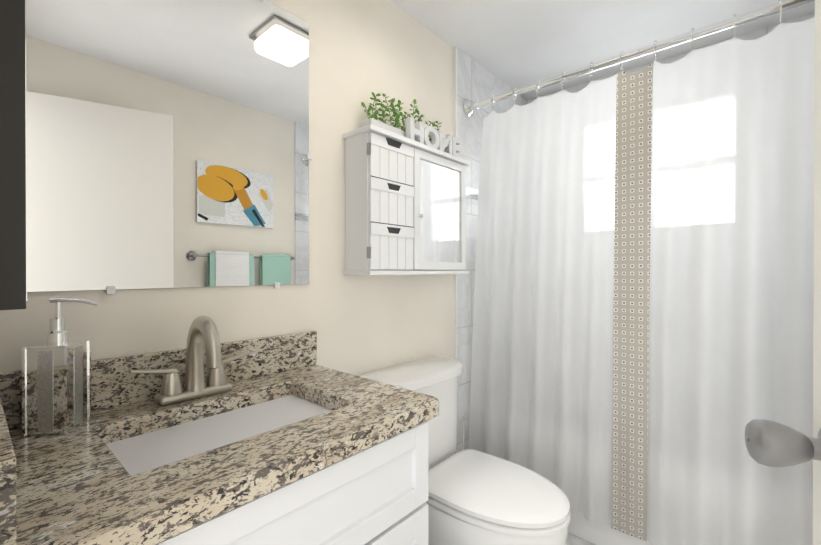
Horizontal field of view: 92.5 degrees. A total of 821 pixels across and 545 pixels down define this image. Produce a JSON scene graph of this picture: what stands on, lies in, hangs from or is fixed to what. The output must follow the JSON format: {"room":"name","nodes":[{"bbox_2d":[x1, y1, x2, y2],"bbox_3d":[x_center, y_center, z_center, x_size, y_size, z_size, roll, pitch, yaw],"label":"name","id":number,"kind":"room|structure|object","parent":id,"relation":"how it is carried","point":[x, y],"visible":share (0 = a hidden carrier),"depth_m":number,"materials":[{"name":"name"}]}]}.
{"room":"bathroom","nodes":[
{"label":"bathroom","id":0,"kind":"room"},
{"bbox_2d":[0,0,453,375],"bbox_3d":[-0.246,0.019,1.567,0.100,2.340,3.200,0,0,42],"label":"wall","id":1,"kind":"structure","parent":0,"point":[360,51],"depth_m":1.45,"materials":[{"name":"paint"}]},
{"bbox_2d":[26,0,311,294],"bbox_3d":[-0.589,-0.408,1.092,0.010,0.920,0.738,0,0,42],"label":"mirror","id":2,"kind":"object","parent":1,"relation":"attached to","point":[167,143],"visible":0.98,"depth_m":1.03,"materials":[{"name":"clear glass"}]},
{"bbox_2d":[343,124,469,274],"bbox_3d":[0.018,-0.257,1.658,0.167,0.530,0.634,0,0,42],"label":"upper cabinet","id":3,"kind":"object","parent":1,"relation":"attached to","point":[405,205],"visible":1,"depth_m":1.52,"materials":[{"name":"white wood"}]},
{"bbox_2d":[359,92,441,142],"bbox_3d":[-0.025,-0.625,1.655,0.082,0.204,0.451,0,0,42],"label":"planter","id":4,"kind":"object","parent":3,"relation":"on","point":[385,126],"visible":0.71,"depth_m":1.57,"materials":[{"name":"white"}]},
{"bbox_2d":[406,117,460,157],"bbox_3d":[0.108,-0.573,1.709,0.026,0.100,0.354,0,0,42],"label":"home sign","id":5,"kind":"object","parent":3,"relation":"on","point":[441,141],"visible":0.81,"depth_m":1.69,"materials":[{"name":"white paint"}]},
{"bbox_2d":[453,47,527,453],"bbox_3d":[0.509,0.016,2.332,0.015,2.340,0.852,0,0,42],"label":"wall tile","id":6,"kind":"structure","parent":1,"relation":"attached to","point":[474,81],"depth_m":2.10,"materials":[{"name":"tile"}]},
{"bbox_2d":[463,0,814,544],"bbox_3d":[0.860,0.071,1.602,1.482,1.973,0.088,0,0,42],"label":"shower curtain","id":7,"kind":"object","parent":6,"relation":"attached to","point":[642,337],"visible":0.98,"depth_m":1.50,"materials":[{"name":"white fabric"}]},
{"bbox_2d":[566,533,594,544],"bbox_3d":[0.356,1.241,1.037,1.710,0.100,3.200,0,0,42],"label":"floor","id":8,"kind":"structure","parent":0,"point":[573,539],"depth_m":1.74,"materials":[{"name":"tile"}]},
{"bbox_2d":[0,331,438,544],"bbox_3d":[-0.387,0.698,0.894,0.578,0.983,0.791,0,0,42],"label":"bathroom vanity","id":9,"kind":"object","parent":8,"relation":"on","point":[285,440],"visible":0.96,"depth_m":0.79,"materials":[{"name":"white"}]},
{"bbox_2d":[22,296,97,436],"bbox_3d":[-0.709,0.184,0.813,0.111,0.272,0.077,0,0,-10],"label":"soap dispenser","id":10,"kind":"object","parent":9,"relation":"on","point":[56,382],"visible":1,"depth_m":0.78,"materials":[{"name":"clear glass"}]},
{"bbox_2d":[128,315,250,405],"bbox_3d":[-0.517,0.213,0.979,0.166,0.213,0.286,0,0,42],"label":"faucet","id":11,"kind":"object","parent":9,"relation":"on","point":[203,329],"visible":1,"depth_m":0.98,"materials":[{"name":"silver metal"}]},
{"bbox_2d":[461,416,464,449],"bbox_3d":[0.262,0.951,1.955,0.096,0.470,0.096,0,0,42],"label":"toilet brush","id":12,"kind":"object","parent":8,"relation":"on","point":[463,418],"visible":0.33,"depth_m":1.95,"materials":[{"name":"silver metal"}]},
{"bbox_2d":[360,356,570,544],"bbox_3d":[0.241,0.791,1.489,0.728,0.791,0.574,0,0,42],"label":"toilet","id":13,"kind":"object","parent":8,"relation":"on","point":[476,497],"visible":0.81,"depth_m":1.34,"materials":[{"name":"white ceramic"}]},
{"bbox_2d":[568,511,652,544],"bbox_3d":[1.114,0.957,1.891,1.480,0.458,0.685,0,0,42],"label":"bathtub","id":14,"kind":"object","parent":8,"relation":"on","point":[580,526],"depth_m":1.71,"materials":[{"name":"white ceramic"}]},
{"bbox_2d":[389,0,814,99],"bbox_3d":[0.356,-1.199,1.028,1.710,0.100,3.200,0,0,42],"label":"ceiling","id":15,"kind":"structure","parent":0,"point":[512,44],"depth_m":1.85,"materials":[{"name":"paint"}]},
{"bbox_3d":[1.384,0.016,2.193,1.710,2.340,0.100,0,0,42],"label":"wall","id":16,"kind":"structure","parent":0,"visible":0},
{"bbox_2d":[528,13,814,103],"bbox_3d":[1.347,0.017,2.150,1.486,2.340,0.014,0,0,42],"label":"wall tile","id":17,"kind":"structure","parent":16,"relation":"attached to","point":[757,34],"depth_m":2.07,"materials":[{"name":"tile"}]},
{"bbox_3d":[-0.347,0.024,0.239,1.710,2.340,0.120,0,0,42],"label":"wall","id":18,"kind":"structure","parent":0,"visible":0},
{"bbox_2d":[0,0,26,309],"bbox_3d":[-0.717,-0.391,0.683,0.265,0.895,0.052,0,0,42],"label":"upper cabinet","id":19,"kind":"object","parent":18,"relation":"attached to","point":[13,207],"visible":1,"depth_m":0.60,"materials":[{"name":"grey wood"}]},
{"bbox_3d":[-0.092,0.156,0.014,0.822,2.076,0.120,0,0,42],"label":"door frame","id":20,"kind":"structure","parent":0,"visible":0},
{"bbox_2d":[745,0,820,544],"bbox_3d":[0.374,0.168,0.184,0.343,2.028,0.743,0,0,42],"label":"door","id":21,"kind":"structure","parent":20,"relation":"attached to","point":[771,443],"depth_m":0.51,"materials":[{"name":"white paint"}]}
]}

